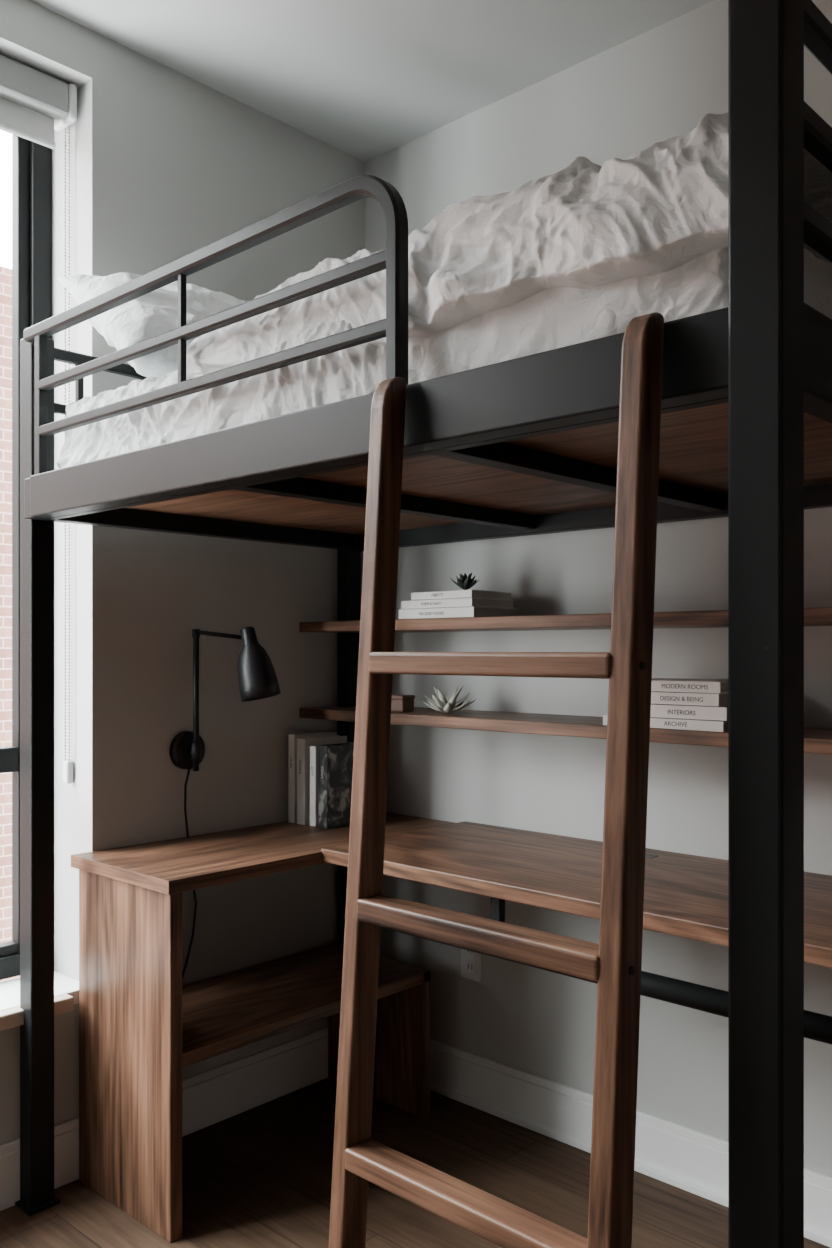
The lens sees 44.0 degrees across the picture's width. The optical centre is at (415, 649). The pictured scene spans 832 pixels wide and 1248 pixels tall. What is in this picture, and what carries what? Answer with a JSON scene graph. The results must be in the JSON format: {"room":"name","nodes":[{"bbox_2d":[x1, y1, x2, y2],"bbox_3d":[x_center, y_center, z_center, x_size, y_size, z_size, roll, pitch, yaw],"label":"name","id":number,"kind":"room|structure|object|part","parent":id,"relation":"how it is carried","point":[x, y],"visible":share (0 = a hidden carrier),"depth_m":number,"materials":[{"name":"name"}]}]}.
{"room":"bedroom","nodes":[
{"label":"bedroom","id":0,"kind":"room"},
{"bbox_2d":[0,0,364,1144],"bbox_3d":[-1.810,-0.116,1.467,0.250,2.672,4.600,0,0,43],"label":"wall","id":1,"kind":"structure","parent":0,"point":[165,165],"depth_m":2.58,"materials":[{"name":"paint"}]},
{"bbox_2d":[0,129,29,956],"bbox_3d":[-1.606,-0.275,1.830,0.035,2.040,1.919,0,0,43],"label":"window","id":2,"kind":"structure","parent":1,"relation":"in","point":[10,755],"depth_m":2.50,"materials":[{"name":"black"}]},
{"bbox_2d":[0,54,76,783],"bbox_3d":[-1.500,-0.508,1.743,0.086,1.657,1.987,0,0,43],"label":"roller blind","id":3,"kind":"object","parent":2,"relation":"attached to","point":[34,103],"visible":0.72,"depth_m":2.39,"materials":[{"name":"grey fabric"}]},
{"bbox_3d":[-0.842,-0.494,2.471,0.005,1.518,0.006,0,0,43],"label":"bead chain","id":4,"kind":"part","parent":3,"relation":"part of","materials":[{"name":"grey"}]},
{"bbox_3d":[-0.828,-0.494,2.459,0.005,1.518,0.006,0,0,43],"label":"bead chain","id":5,"kind":"part","parent":3,"relation":"part of","materials":[{"name":"grey"}]},
{"bbox_2d":[0,141,51,979],"bbox_3d":[-1.604,-0.278,1.828,0.060,2.125,2.009,0,0,43],"label":"frame","id":6,"kind":"object","parent":1,"relation":"attached to","point":[40,155],"visible":0.02,"depth_m":2.52,"materials":[{"name":"black"}]},
{"bbox_2d":[0,994,73,1030],"bbox_3d":[-1.466,0.805,1.628,0.035,0.034,1.985,0,0,43],"label":"sill nose","id":7,"kind":"structure","parent":1,"relation":"attached to","point":[12,1017],"depth_m":2.25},
{"bbox_2d":[0,971,78,1010],"bbox_3d":[-1.513,0.804,1.743,0.190,0.032,2.009,0,0,43],"label":"sill","id":8,"kind":"structure","parent":1,"relation":"attached to","point":[63,984],"depth_m":2.39,"materials":[{"name":"white paint"}]},
{"bbox_2d":[0,1027,327,1210],"bbox_3d":[-1.714,1.151,1.377,0.014,0.138,4.600,0,0,43],"label":"baseboard","id":9,"kind":"structure","parent":1,"relation":"attached to","point":[210,1097],"depth_m":2.68,"materials":[{"name":"paint"}]},
{"bbox_2d":[169,627,280,979],"bbox_3d":[-0.471,0.389,2.577,0.274,0.896,0.106,0,0,15],"label":"wall lamp","id":10,"kind":"object","parent":1,"relation":"attached to","point":[257,678],"visible":0.99,"depth_m":2.56,"materials":[{"name":"black metal"}]},
{"bbox_3d":[-0.574,0.253,2.595,0.022,0.096,0.096,0,0,43],"label":"wall plate","id":11,"kind":"part","parent":10,"relation":"part of","materials":[{"name":"black metal"}]},
{"bbox_3d":[-0.574,0.383,2.592,0.018,0.186,0.011,0,0,-2],"label":"cord","id":12,"kind":"part","parent":10,"relation":"part of","materials":[{"name":"black plastic"}]},
{"bbox_3d":[-0.574,0.667,2.591,0.008,0.339,0.055,0,0,41],"label":"cord","id":13,"kind":"part","parent":10,"relation":"part of","materials":[{"name":"black plastic"}]},
{"bbox_3d":[-0.488,-0.037,2.572,0.127,0.025,0.011,0,0,0],"label":"arm","id":14,"kind":"part","parent":10,"relation":"part of","materials":[{"name":"black metal"}]},
{"bbox_3d":[-0.389,0.035,2.561,0.109,0.188,0.100,0,0,43],"label":"lamp shade","id":15,"kind":"part","parent":10,"relation":"part of","materials":[{"name":"black metal"}]},
{"bbox_2d":[30,0,714,161],"bbox_3d":[-0.127,-1.502,-0.100,4.850,0.100,4.600,0,0,43],"label":"ceiling","id":16,"kind":"structure","parent":0,"point":[365,79],"depth_m":2.47,"materials":[{"name":"paint"}]},
{"bbox_2d":[0,1078,829,1247],"bbox_3d":[-0.127,1.270,-0.100,4.850,0.100,4.600,0,0,43],"label":"floor","id":17,"kind":"structure","parent":0,"point":[260,1176],"depth_m":2.33,"materials":[{"name":"brown wood"}]},
{"bbox_2d":[15,0,831,1247],"bbox_3d":[0.092,0.210,2.036,1.749,2.020,1.045,0,0,43],"label":"bed","id":18,"kind":"object","parent":17,"relation":"on","point":[526,445],"visible":0.94,"depth_m":1.43,"materials":[{"name":"black metal"}]},
{"bbox_3d":[-0.835,0.268,2.271,0.055,1.905,0.055,0,0,43],"label":"post","id":19,"kind":"part","parent":18,"relation":"part of","materials":[{"name":"black metal"}]},
{"bbox_3d":[-0.481,-0.327,2.587,0.038,0.087,0.950,0,0,43],"label":"rail","id":20,"kind":"part","parent":18,"relation":"part of","materials":[{"name":"black metal"}]},
{"bbox_3d":[-0.193,0.410,2.967,0.050,1.620,0.050,0,0,43],"label":"post","id":21,"kind":"part","parent":18,"relation":"part of","materials":[{"name":"black metal"}]},
{"bbox_3d":[-0.223,-0.327,1.659,1.588,0.087,0.045,0,0,43],"label":"rail","id":22,"kind":"part","parent":18,"relation":"part of","materials":[{"name":"black"}]},
{"bbox_2d":[57,247,831,468],"bbox_3d":[0.101,-0.441,2.023,1.587,0.205,0.941,0,0,43],"label":"mattress","id":23,"kind":"object","parent":18,"relation":"on","point":[555,317],"visible":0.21,"depth_m":1.49,"materials":[{"name":"white fabric"}]},
{"bbox_2d":[57,273,246,376],"bbox_3d":[-0.422,-0.689,2.333,0.660,0.295,0.352,0,0,-41],"label":"pillow","id":24,"kind":"object","parent":23,"relation":"on","point":[154,313],"visible":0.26,"depth_m":2.12,"materials":[{"name":"white fabric"}]},
{"bbox_2d":[186,112,831,377],"bbox_3d":[0.258,-0.557,1.827,1.088,0.219,0.954,0,0,43],"label":"duvet","id":25,"kind":"object","parent":23,"relation":"on","point":[661,208],"visible":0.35,"depth_m":1.32,"materials":[{"name":"white fabric"}]},
{"bbox_3d":[0.421,-0.327,2.389,1.640,0.087,0.040,0,0,43],"label":"rail","id":26,"kind":"part","parent":18,"relation":"part of","materials":[{"name":"black metal"}]},
{"bbox_3d":[0.374,0.210,1.100,0.060,2.020,0.060,0,0,43],"label":"post","id":27,"kind":"part","parent":18,"relation":"part of","materials":[{"name":"black metal"}]},
{"bbox_3d":[0.717,-0.332,1.471,0.045,0.097,0.950,0,0,43],"label":"rail","id":28,"kind":"part","parent":18,"relation":"part of","materials":[{"name":"black metal"}]},
{"bbox_2d":[71,812,831,1242],"bbox_3d":[0.155,0.841,2.133,1.720,0.758,0.944,0,0,43],"label":"desk","id":29,"kind":"object","parent":17,"relation":"on","point":[139,1026],"visible":0.84,"depth_m":2.26,"materials":[{"name":"brown wood"}]},
{"bbox_3d":[-0.630,0.860,2.254,0.370,0.721,0.030,0,0,43],"label":"panel","id":30,"kind":"part","parent":29,"relation":"part of","materials":[{"name":"brown wood"}]},
{"bbox_2d":[182,943,429,1067],"bbox_3d":[-0.359,0.853,2.544,0.370,0.030,0.766,0,0,43],"label":"shelf","id":31,"kind":"object","parent":29,"relation":"attached to","point":[226,1012],"depth_m":2.49,"materials":[{"name":"brown wood"}]},
{"bbox_2d":[288,731,353,828],"bbox_3d":[-0.237,0.352,2.830,0.156,0.240,0.171,0,0,43],"label":"books","id":32,"kind":"object","parent":29,"relation":"on","point":[320,764],"visible":0.97,"depth_m":2.77,"materials":[{"name":"grey paper"}]},
{"bbox_2d":[299,735,339,738],"bbox_3d":[-0.269,0.356,2.851,0.002,0.232,0.155,0,0,43],"label":"book","id":33,"kind":"object","parent":32,"relation":"on","point":[300,736],"depth_m":2.85,"materials":[{"name":"grey paper"}]},
{"bbox_3d":[-0.106,1.030,2.816,0.370,0.381,0.027,0,0,43],"label":"panel","id":34,"kind":"part","parent":29,"relation":"part of","materials":[{"name":"brown wood"}]},
{"bbox_2d":[328,312,663,1247],"bbox_3d":[0.072,0.421,1.244,0.428,1.597,0.156,0,0,43],"label":"ladder","id":35,"kind":"object","parent":17,"relation":"on","point":[615,963],"visible":1,"depth_m":1.17,"materials":[{"name":"brown wood"}]},
{"bbox_3d":[-0.074,0.421,1.380,0.028,1.597,0.156,0,0,43],"label":"rail","id":36,"kind":"part","parent":35,"relation":"part of","materials":[{"name":"brown wood"}]},
{"bbox_3d":[0.216,0.421,1.109,0.030,1.597,0.156,0,0,43],"label":"rail","id":37,"kind":"part","parent":35,"relation":"part of","materials":[{"name":"brown wood"}]},
{"bbox_2d":[365,0,831,1177],"bbox_3d":[1.491,-0.116,1.638,4.850,2.872,0.150,0,0,43],"label":"wall","id":38,"kind":"structure","parent":0,"point":[656,85],"depth_m":2.56,"materials":[{"name":"paint"}]},
{"bbox_2d":[461,949,481,981],"bbox_3d":[0.148,0.832,2.780,0.070,0.116,0.008,0,0,43],"label":"power outlet","id":39,"kind":"object","parent":38,"relation":"attached to","point":[471,962],"visible":0.76,"depth_m":2.77,"materials":[{"name":"grey plastic"}]},
{"bbox_2d":[465,950,474,956],"bbox_3d":[0.147,0.809,2.779,0.034,0.032,0.003,0,0,43],"label":"socket","id":40,"kind":"object","parent":39,"relation":"attached to","point":[468,953],"depth_m":2.78,"materials":[{"name":"grey plastic"}]},
{"bbox_2d":[465,960,474,973],"bbox_3d":[0.147,0.855,2.779,0.034,0.032,0.003,0,0,43],"label":"socket","id":41,"kind":"object","parent":39,"relation":"attached to","point":[469,964],"depth_m":2.78,"materials":[{"name":"grey plastic"}]},
{"bbox_2d":[299,706,831,754],"bbox_3d":[0.474,0.176,2.307,1.950,0.028,0.257,0,0,43],"label":"floating shelf","id":42,"kind":"object","parent":38,"relation":"attached to","point":[816,740],"visible":0.56,"depth_m":2.37,"materials":[{"name":"brown wood"}]},
{"bbox_2d":[391,695,414,711],"bbox_3d":[-0.038,0.140,2.696,0.054,0.044,0.049,0,0,43],"label":"trinket box","id":43,"kind":"object","parent":42,"relation":"on","point":[399,703],"visible":0.77,"depth_m":2.68,"materials":[{"name":"brown wood"}]},
{"bbox_3d":[-0.038,0.123,2.696,0.054,0.010,0.049,0,0,43],"label":"lid","id":44,"kind":"part","parent":43,"relation":"part of","materials":[{"name":"brown wood"}]},
{"bbox_2d":[420,685,476,713],"bbox_3d":[0.081,0.125,2.617,0.135,0.073,0.129,0,0,21],"label":"air plant","id":45,"kind":"object","parent":42,"relation":"on","point":[441,704],"visible":1,"depth_m":2.60,"materials":[{"name":"green plant"}]},
{"bbox_2d":[603,678,727,731],"bbox_3d":[0.568,0.112,2.186,0.283,0.099,0.187,0,0,43],"label":"book stack","id":46,"kind":"object","parent":42,"relation":"on","point":[676,703],"visible":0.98,"depth_m":2.08,"materials":[{"name":"grey paper"}]},
{"bbox_2d":[605,715,727,721],"bbox_3d":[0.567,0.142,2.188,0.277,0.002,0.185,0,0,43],"label":"book","id":47,"kind":"object","parent":46,"relation":"on","point":[653,718],"depth_m":2.08,"materials":[{"name":"white paper"}]},
{"bbox_2d":[651,691,727,694],"bbox_3d":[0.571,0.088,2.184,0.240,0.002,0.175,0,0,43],"label":"book","id":48,"kind":"object","parent":46,"relation":"on","point":[652,692],"depth_m":2.08,"materials":[{"name":"white paper"}]},
{"bbox_2d":[652,678,727,682],"bbox_3d":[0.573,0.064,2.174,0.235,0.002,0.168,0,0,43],"label":"book","id":49,"kind":"object","parent":46,"relation":"on","point":[654,680],"depth_m":2.12,"materials":[{"name":"white paper"}]},
{"bbox_2d":[657,704,727,707],"bbox_3d":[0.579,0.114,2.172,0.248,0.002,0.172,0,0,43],"label":"book","id":50,"kind":"object","parent":46,"relation":"on","point":[658,705],"depth_m":2.08,"materials":[{"name":"white paper"}]},
{"bbox_2d":[299,607,831,632],"bbox_3d":[0.474,-0.064,2.307,1.950,0.028,0.257,0,0,43],"label":"floating shelf","id":51,"kind":"object","parent":38,"relation":"attached to","point":[819,616],"visible":0.61,"depth_m":2.32,"materials":[{"name":"brown wood"}]},
{"bbox_2d":[399,590,519,618],"bbox_3d":[0.108,-0.112,2.611,0.250,0.067,0.182,0,0,43],"label":"book stack","id":52,"kind":"object","parent":51,"relation":"on","point":[457,603],"visible":0.98,"depth_m":2.54,"materials":[{"name":"grey paper"}]},
{"bbox_2d":[451,572,478,589],"bbox_3d":[0.123,-0.171,2.575,0.070,0.044,0.075,0,0,43],"label":"succulent plant","id":53,"kind":"object","parent":52,"relation":"on","point":[465,582],"visible":0.98,"depth_m":2.56,"materials":[{"name":"green plant"}]},
{"bbox_2d":[418,606,514,608],"bbox_3d":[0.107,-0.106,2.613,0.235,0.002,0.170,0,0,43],"label":"book","id":54,"kind":"object","parent":52,"relation":"on","point":[419,607],"depth_m":2.53,"materials":[{"name":"white paper"}]},
{"bbox_2d":[427,597,512,599],"bbox_3d":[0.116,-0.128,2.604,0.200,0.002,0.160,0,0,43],"label":"book","id":55,"kind":"object","parent":52,"relation":"on","point":[428,598],"depth_m":2.53,"materials":[{"name":"white paper"}]},
{"bbox_2d":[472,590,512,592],"bbox_3d":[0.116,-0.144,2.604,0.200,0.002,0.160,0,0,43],"label":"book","id":56,"kind":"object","parent":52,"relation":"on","point":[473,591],"depth_m":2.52,"materials":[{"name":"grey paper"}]},
{"bbox_2d":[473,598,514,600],"bbox_3d":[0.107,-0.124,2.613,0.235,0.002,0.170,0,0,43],"label":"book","id":57,"kind":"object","parent":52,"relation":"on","point":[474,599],"depth_m":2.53,"materials":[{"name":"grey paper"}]},
{"bbox_2d":[474,607,519,609],"bbox_3d":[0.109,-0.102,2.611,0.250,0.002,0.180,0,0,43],"label":"book","id":58,"kind":"object","parent":52,"relation":"on","point":[475,608],"depth_m":2.53,"materials":[{"name":"grey paper"}]},
{"bbox_2d":[430,1039,831,1247],"bbox_3d":[1.529,1.154,1.482,4.582,0.132,0.026,0,0,43],"label":"baseboard","id":59,"kind":"structure","parent":38,"relation":"attached to","point":[695,1162],"depth_m":2.53,"materials":[{"name":"paint"}]},
{"label":"outside","id":60,"kind":"structure","parent":0,"visible":0},
{"bbox_2d":[0,266,19,981],"bbox_3d":[-6.271,3.045,6.031,1.000,12.350,24.000,0,0,43],"label":"brick building","id":61,"kind":"structure","parent":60,"point":[5,273],"depth_m":8.42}
]}

